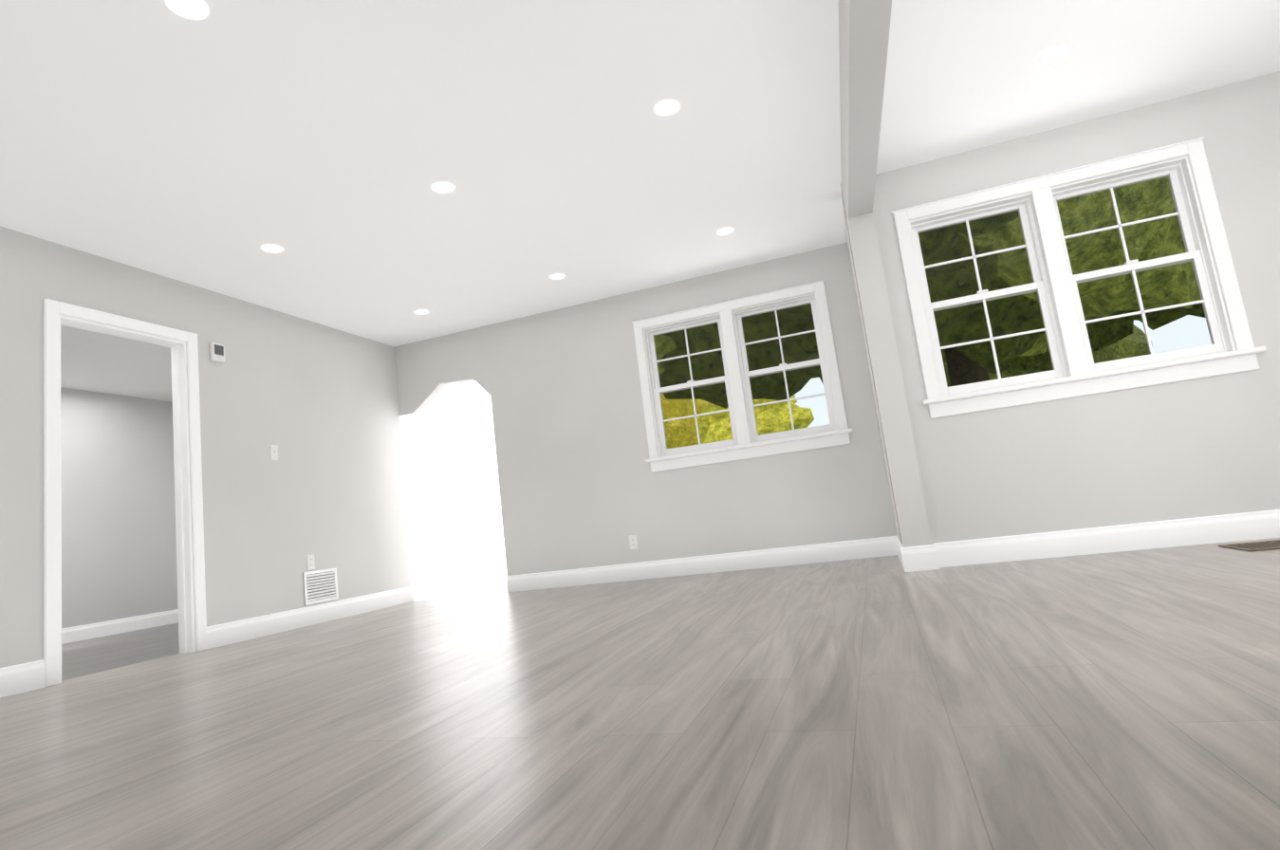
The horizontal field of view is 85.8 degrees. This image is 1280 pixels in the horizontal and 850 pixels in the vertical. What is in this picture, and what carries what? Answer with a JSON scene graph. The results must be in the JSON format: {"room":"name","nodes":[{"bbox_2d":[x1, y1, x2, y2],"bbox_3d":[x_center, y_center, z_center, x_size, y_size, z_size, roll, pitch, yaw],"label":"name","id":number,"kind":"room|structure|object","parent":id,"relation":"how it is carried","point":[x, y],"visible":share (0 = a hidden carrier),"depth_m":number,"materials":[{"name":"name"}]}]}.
{"room":"empty living room","nodes":[
{"label":"empty living room","id":0,"kind":"room"},
{"bbox_2d":[60,387,178,629],"bbox_3d":[-5.871,0.750,5.655,0.120,2.440,10.350,-10,-8,18],"label":"wall","id":1,"kind":"structure","parent":0,"point":[119,549],"depth_m":7.01,"materials":[{"name":"grey paint"}]},
{"bbox_2d":[61,609,178,644],"bbox_3d":[-5.706,1.859,5.366,0.016,0.140,4.680,-10,-8,18],"label":"baseboard","id":2,"kind":"structure","parent":1,"relation":"attached to","point":[74,634],"depth_m":6.84,"materials":[{"name":"white paint"}]},
{"bbox_2d":[0,225,506,667],"bbox_3d":[-2.972,0.249,4.616,0.117,2.440,10.150,-10,-8,18],"label":"wall","id":3,"kind":"structure","parent":0,"point":[316,403],"depth_m":5.11,"materials":[{"name":"grey paint"}]},
{"bbox_2d":[43,297,207,686],"bbox_3d":[-3.106,0.376,4.136,0.157,2.090,0.915,-10,-8,18],"label":"door frame","id":4,"kind":"structure","parent":3,"relation":"attached to","point":[186,482],"depth_m":4.35,"materials":[{"name":"white paint"}]},
{"bbox_2d":[209,342,224,362],"bbox_3d":[-2.955,-0.508,4.818,0.032,0.130,0.100,-10,-8,18],"label":"thermostat","id":5,"kind":"object","parent":3,"relation":"attached to","point":[216,352],"visible":1,"depth_m":4.80,"materials":[{"name":"plastic"}]},
{"bbox_2d":[0,567,507,698],"bbox_3d":[-2.772,1.369,4.436,0.016,0.140,10.150,-10,-8,18],"label":"baseboard","id":6,"kind":"structure","parent":3,"relation":"attached to","point":[20,678],"depth_m":5.07,"materials":[{"name":"white paint"}]},
{"bbox_2d":[269,445,278,460],"bbox_3d":[-2.735,0.207,5.155,0.016,0.116,0.072,-10,-8,18],"label":"switch plate","id":7,"kind":"object","parent":3,"relation":"attached to","point":[273,452],"visible":1,"depth_m":5.15,"materials":[{"name":"plastic"}]},
{"bbox_2d":[306,554,315,570],"bbox_3d":[-2.542,1.059,5.321,0.009,0.116,0.072,-10,-8,18],"label":"electrical outlet","id":8,"kind":"object","parent":3,"relation":"attached to","point":[310,563],"visible":1,"depth_m":5.32,"materials":[{"name":"plastic"}]},
{"bbox_2d":[302,567,338,605],"bbox_3d":[-2.488,1.258,5.378,0.013,0.248,0.338,-10,-8,18],"label":"air vent","id":9,"kind":"object","parent":3,"relation":"in","point":[320,585],"visible":1,"depth_m":5.37,"materials":[{"name":"white metal"}]},
{"bbox_2d":[0,537,1279,849],"bbox_3d":[-0.412,1.150,3.700,11.440,0.200,10.470,-10,-8,18],"label":"floor","id":10,"kind":"structure","parent":0,"point":[1118,701],"depth_m":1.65,"materials":[{"name":"wood"}]},
{"bbox_2d":[847,212,931,547],"bbox_3d":[1.504,-0.226,4.149,0.155,2.170,0.083,-10,-8,18],"label":"column","id":11,"kind":"structure","parent":10,"relation":"on","point":[906,484],"depth_m":4.11,"materials":[{"name":"grey paint"}]},
{"bbox_2d":[1218,539,1279,551],"bbox_3d":[2.964,0.571,3.263,0.255,0.007,0.315,-10,-8,18],"label":"floor vent","id":12,"kind":"object","parent":10,"relation":"in","point":[1261,546],"visible":1,"depth_m":3.29,"materials":[{"name":"brown metal"}]},
{"bbox_2d":[0,0,1279,402],"bbox_3d":[-0.727,-1.425,4.064,11.440,0.160,10.470,-10,-8,18],"label":"ceiling","id":13,"kind":"structure","parent":0,"point":[324,144],"depth_m":3.44,"materials":[{"name":"paint"}]},
{"bbox_2d":[165,0,209,19],"bbox_3d":[-1.586,-1.469,2.413,0.132,0.006,0.132,-10,-8,18],"label":"recessed light","id":14,"kind":"object","parent":13,"relation":"in","point":[194,9],"visible":1,"depth_m":2.42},
{"bbox_2d":[260,243,284,253],"bbox_3d":[-2.312,-1.110,4.331,0.132,0.006,0.132,-10,-8,18],"label":"recessed light","id":15,"kind":"object","parent":13,"relation":"in","point":[271,248],"visible":1,"depth_m":4.33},
{"bbox_2d":[413,309,429,315],"bbox_3d":[-1.847,-0.956,5.823,0.132,0.006,0.132,-10,-8,18],"label":"recessed light","id":16,"kind":"object","parent":13,"relation":"in","point":[421,311],"visible":1,"depth_m":5.82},
{"bbox_2d":[430,181,455,193],"bbox_3d":[-1.100,-1.326,3.846,0.132,0.006,0.132,-10,-8,18],"label":"recessed light","id":17,"kind":"object","parent":13,"relation":"in","point":[441,187],"visible":1,"depth_m":3.84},
{"bbox_2d":[549,273,565,279],"bbox_3d":[-0.647,-1.163,5.395,0.132,0.006,0.132,-10,-8,18],"label":"recessed light","id":18,"kind":"object","parent":13,"relation":"in","point":[557,276],"visible":1,"depth_m":5.39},
{"bbox_2d":[653,98,680,116],"bbox_3d":[0.131,-1.546,3.355,0.132,0.006,0.132,-10,-8,18],"label":"recessed light","id":19,"kind":"object","parent":13,"relation":"in","point":[666,107],"visible":1,"depth_m":3.35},
{"bbox_2d":[716,226,734,235],"bbox_3d":[0.608,-1.384,4.917,0.132,0.006,0.132,-10,-8,18],"label":"recessed light","id":20,"kind":"object","parent":13,"relation":"in","point":[726,231],"visible":1,"depth_m":4.92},
{"bbox_2d":[838,0,891,218],"bbox_3d":[0.462,-1.738,1.325,0.373,0.270,6.364,-10,-8,18],"label":"beam","id":21,"kind":"structure","parent":13,"relation":"attached to","point":[863,30],"depth_m":3.01,"materials":[{"name":"grey paint"}]},
{"bbox_2d":[1038,43,1069,63],"bbox_3d":[1.984,-1.780,3.302,0.132,0.006,0.132,-10,-8,18],"label":"recessed light","id":22,"kind":"object","parent":13,"relation":"in","point":[1054,53],"visible":1,"depth_m":3.30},
{"bbox_2d":[394,241,896,600],"bbox_3d":[-0.207,0.107,6.000,4.288,2.440,0.198,-10,-8,18],"label":"wall","id":23,"kind":"structure","parent":0,"point":[582,485],"depth_m":5.89,"materials":[{"name":"grey paint"}]},
{"bbox_2d":[628,535,638,549],"bbox_3d":[-0.056,0.979,5.752,0.072,0.116,0.009,-10,-8,18],"label":"electrical outlet","id":24,"kind":"object","parent":23,"relation":"attached to","point":[633,542],"visible":1,"depth_m":5.75,"materials":[{"name":"plastic"}]},
{"bbox_2d":[506,536,897,592],"bbox_3d":[0.371,1.148,5.587,3.279,0.140,0.016,-10,-8,18],"label":"baseboard","id":25,"kind":"structure","parent":23,"relation":"attached to","point":[864,548],"depth_m":5.52,"materials":[{"name":"white paint"}]},
{"bbox_2d":[631,279,852,472],"bbox_3d":[0.805,-0.363,5.688,1.670,1.305,0.288,-10,-8,18],"label":"window","id":26,"kind":"structure","parent":23,"relation":"in","point":[746,441],"depth_m":5.62,"materials":[{"name":"paint"}]},
{"bbox_2d":[842,203,901,542],"bbox_3d":[1.788,-0.267,4.900,0.245,3.290,1.067,-10,-8,18],"label":"wall","id":27,"kind":"structure","parent":0,"point":[873,390],"depth_m":4.80,"materials":[{"name":"grey paint"}]},
{"bbox_2d":[895,536,939,572],"bbox_3d":[1.795,0.821,4.506,0.187,0.140,1.172,-10,-8,18],"label":"baseboard","id":28,"kind":"structure","parent":27,"relation":"attached to","point":[918,558],"depth_m":3.96,"materials":[{"name":"white paint"}]},
{"bbox_2d":[840,71,1279,546],"bbox_3d":[3.247,-0.631,3.759,3.795,2.440,0.220,-10,-8,18],"label":"wall","id":29,"kind":"structure","parent":0,"point":[1208,446],"depth_m":3.81,"materials":[{"name":"grey paint"}]},
{"bbox_2d":[891,136,1266,418],"bbox_3d":[2.438,-0.796,4.034,1.670,1.305,0.310,-10,-8,18],"label":"window","id":30,"kind":"structure","parent":29,"relation":"in","point":[1076,371],"depth_m":3.93,"materials":[{"name":"paint"}]},
{"bbox_2d":[933,509,1279,567],"bbox_3d":[3.428,0.474,3.462,3.624,0.140,0.016,-10,-8,18],"label":"baseboard","id":31,"kind":"structure","parent":29,"relation":"attached to","point":[1210,529],"depth_m":3.73,"materials":[{"name":"white paint"}]},
{"label":"outside","id":32,"kind":"structure","parent":0,"visible":0},
{"bbox_3d":[8.561,7.126,50.213,140.000,0.300,180.000,-10,-8,18],"label":"ground","id":33,"kind":"structure","parent":32,"visible":0},
{"bbox_2d":[660,393,708,449],"bbox_3d":[-1.177,0.189,16.186,6.259,6.238,3.735,-10,-8,18],"label":"birch tree","id":34,"kind":"object","parent":33,"relation":"on","point":[686,435],"depth_m":15.56,"materials":[{"name":"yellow plant"}]},
{"bbox_2d":[696,394,814,445],"bbox_3d":[2.865,0.914,22.010,6.150,5.457,2.743,-10,-8,18],"label":"tree","id":35,"kind":"object","parent":33,"relation":"on","point":[765,424],"depth_m":21.04,"materials":[{"name":"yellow plant"}]},
{"bbox_2d":[653,176,1205,408],"bbox_3d":[4.575,-2.888,10.106,12.184,9.219,8.684,-10,-8,18],"label":"maple tree","id":36,"kind":"object","parent":33,"relation":"on","point":[1138,236],"depth_m":8.06,"materials":[{"name":"green plant"}]},
{"bbox_2d":[943,325,1152,387],"bbox_3d":[16.214,-1.462,31.462,13.174,9.544,7.290,-10,-8,18],"label":"bush","id":37,"kind":"object","parent":33,"relation":"on","point":[1114,354],"depth_m":28.31,"materials":[{"name":"green plant"}]}
]}

